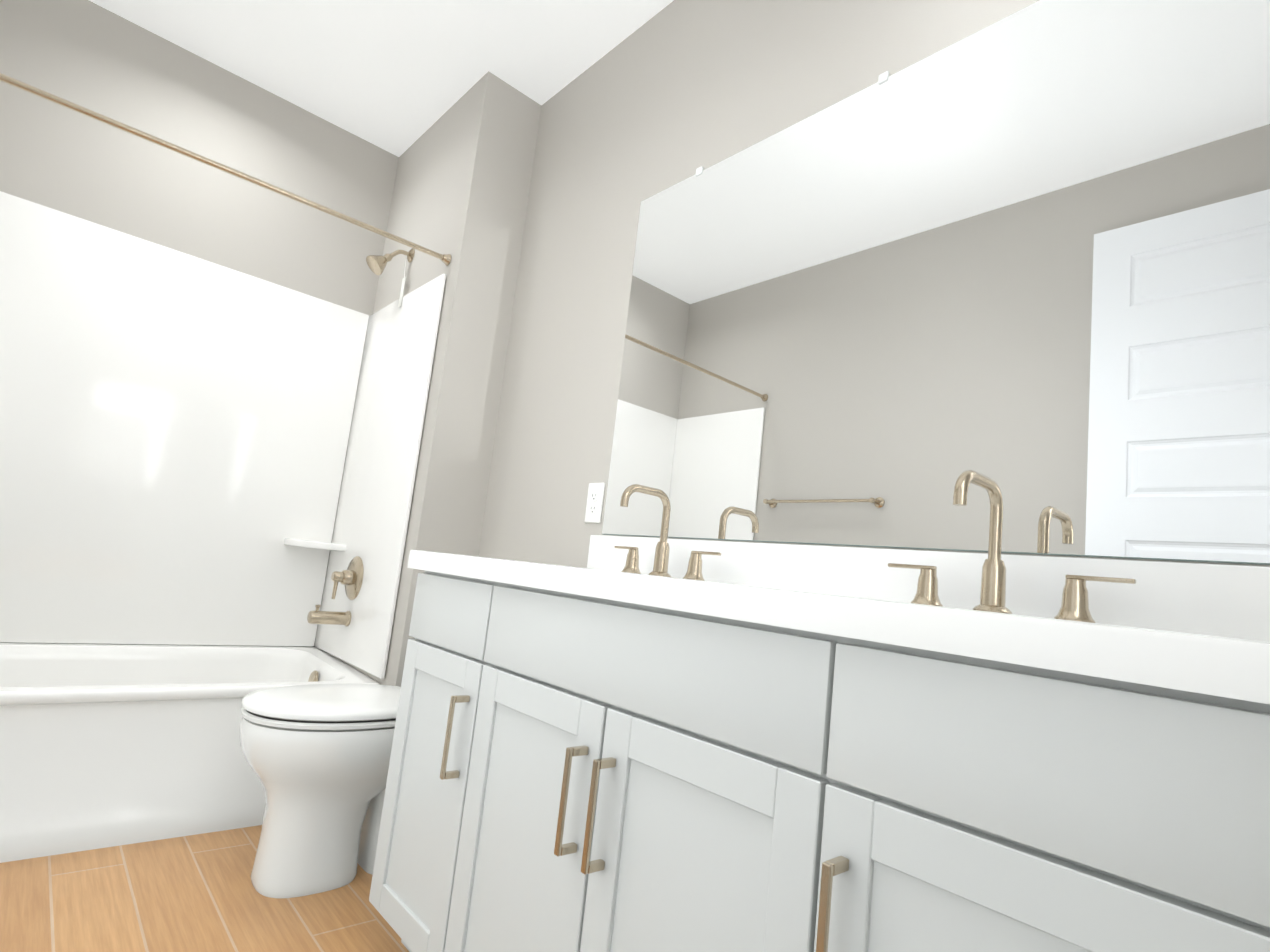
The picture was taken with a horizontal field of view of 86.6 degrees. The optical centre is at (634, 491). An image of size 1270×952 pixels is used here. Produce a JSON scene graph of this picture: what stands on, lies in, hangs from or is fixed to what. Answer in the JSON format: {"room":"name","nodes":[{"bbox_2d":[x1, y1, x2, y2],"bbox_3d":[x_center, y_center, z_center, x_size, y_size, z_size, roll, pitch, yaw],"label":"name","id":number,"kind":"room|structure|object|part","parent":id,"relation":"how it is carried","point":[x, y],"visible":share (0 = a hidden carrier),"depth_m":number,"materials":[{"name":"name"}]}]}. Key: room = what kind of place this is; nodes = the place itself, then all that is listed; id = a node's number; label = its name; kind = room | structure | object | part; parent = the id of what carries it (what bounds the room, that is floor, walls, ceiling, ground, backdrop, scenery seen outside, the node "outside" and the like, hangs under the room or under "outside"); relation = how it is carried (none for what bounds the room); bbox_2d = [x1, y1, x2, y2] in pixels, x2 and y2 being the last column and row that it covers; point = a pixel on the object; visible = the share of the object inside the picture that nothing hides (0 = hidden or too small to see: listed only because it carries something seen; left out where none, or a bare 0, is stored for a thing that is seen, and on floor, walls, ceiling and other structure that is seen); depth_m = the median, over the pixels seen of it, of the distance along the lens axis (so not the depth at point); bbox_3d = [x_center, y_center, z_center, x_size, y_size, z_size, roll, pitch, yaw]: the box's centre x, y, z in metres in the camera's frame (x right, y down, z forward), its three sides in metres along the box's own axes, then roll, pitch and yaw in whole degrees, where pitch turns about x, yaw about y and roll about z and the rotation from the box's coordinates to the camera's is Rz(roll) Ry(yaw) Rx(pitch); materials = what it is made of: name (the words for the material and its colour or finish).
{"room":"bathroom","nodes":[
{"label":"bathroom","id":0,"kind":"room"},
{"bbox_2d":[0,0,398,646],"bbox_3d":[-1.722,-0.327,2.636,1.860,2.700,0.100,13,-9,-41],"label":"wall","id":1,"kind":"structure","parent":0,"point":[88,54],"depth_m":2.58,"materials":[{"name":"grey paint"}]},
{"bbox_2d":[0,825,408,951],"bbox_3d":[-0.838,1.015,1.224,1.960,0.100,3.332,13,-9,-41],"label":"floor","id":2,"kind":"structure","parent":0,"point":[195,893],"depth_m":1.60,"materials":[{"name":"brown wood"}]},
{"bbox_2d":[0,191,445,862],"bbox_3d":[-1.595,-0.084,2.174,1.516,2.135,0.744,13,-9,-41],"label":"bathtub","id":3,"kind":"object","parent":2,"relation":"on","point":[208,469],"visible":0.94,"depth_m":2.44,"materials":[{"name":"white plastic"}]},
{"bbox_2d":[240,683,400,897],"bbox_3d":[-0.733,0.709,1.947,0.746,0.705,0.462,13,-9,-41],"label":"toilet","id":4,"kind":"object","parent":2,"relation":"on","point":[317,757],"visible":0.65,"depth_m":1.72,"materials":[{"name":"white ceramic"}]},
{"bbox_3d":[-0.803,0.596,1.888,0.528,0.052,0.384,13,-9,-41],"label":"seat","id":5,"kind":"part","parent":4,"relation":"part of","materials":[{"name":"white plastic"}]},
{"bbox_2d":[369,470,1269,951],"bbox_3d":[0.166,0.506,1.126,0.570,1.100,1.621,13,-9,-41],"label":"bathroom vanity","id":6,"kind":"object","parent":2,"relation":"on","point":[663,742],"visible":1,"depth_m":0.82,"materials":[{"name":"white paint"}]},
{"bbox_2d":[407,534,1269,754],"bbox_3d":[0.209,0.178,1.173,0.553,0.222,1.621,13,-9,-41],"label":"countertop","id":7,"kind":"structure","parent":6,"relation":"on","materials":[{"name":"white stone"}]},
{"bbox_2d":[89,0,673,156],"bbox_3d":[-0.529,-1.746,1.571,1.960,0.100,3.332,13,-9,-41],"label":"ceiling","id":8,"kind":"structure","parent":0,"point":[398,78],"depth_m":2.46,"materials":[{"name":"white paint"}]},
{"bbox_2d":[332,71,540,686],"bbox_3d":[-0.888,-0.218,2.753,0.240,2.700,0.832,13,-9,-41],"label":"wall","id":9,"kind":"structure","parent":0,"point":[461,190],"depth_m":2.51,"materials":[{"name":"grey paint"}]},
{"bbox_2d":[0,73,450,265],"bbox_3d":[-1.270,-0.986,2.032,1.518,0.044,0.089,13,-9,-41],"label":"shower rod","id":10,"kind":"object","parent":9,"relation":"attached to","point":[443,258],"visible":1,"depth_m":2.02,"materials":[{"name":"gold metal"}]},
{"bbox_2d":[479,0,1269,567],"bbox_3d":[0.036,-0.213,1.969,0.100,2.700,3.232,13,-9,-41],"label":"wall","id":11,"kind":"structure","parent":0,"point":[673,94],"depth_m":2.12,"materials":[{"name":"grey paint"}]},
{"bbox_2d":[584,483,604,522],"bbox_3d":[-0.120,0.035,1.999,0.008,0.120,0.074,13,-9,-41],"label":"electrical outlet plate","id":12,"kind":"object","parent":11,"relation":"attached to","point":[594,505],"visible":1,"depth_m":1.99,"materials":[{"name":"white plastic"}]},
{"bbox_2d":[602,0,1269,564],"bbox_3d":[0.491,-0.404,1.420,0.009,1.043,1.589,13,-9,-41],"label":"mirror","id":13,"kind":"object","parent":11,"relation":"attached to","point":[1022,258],"visible":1,"depth_m":1.24,"materials":[{"name":"clear glass"}]}
]}

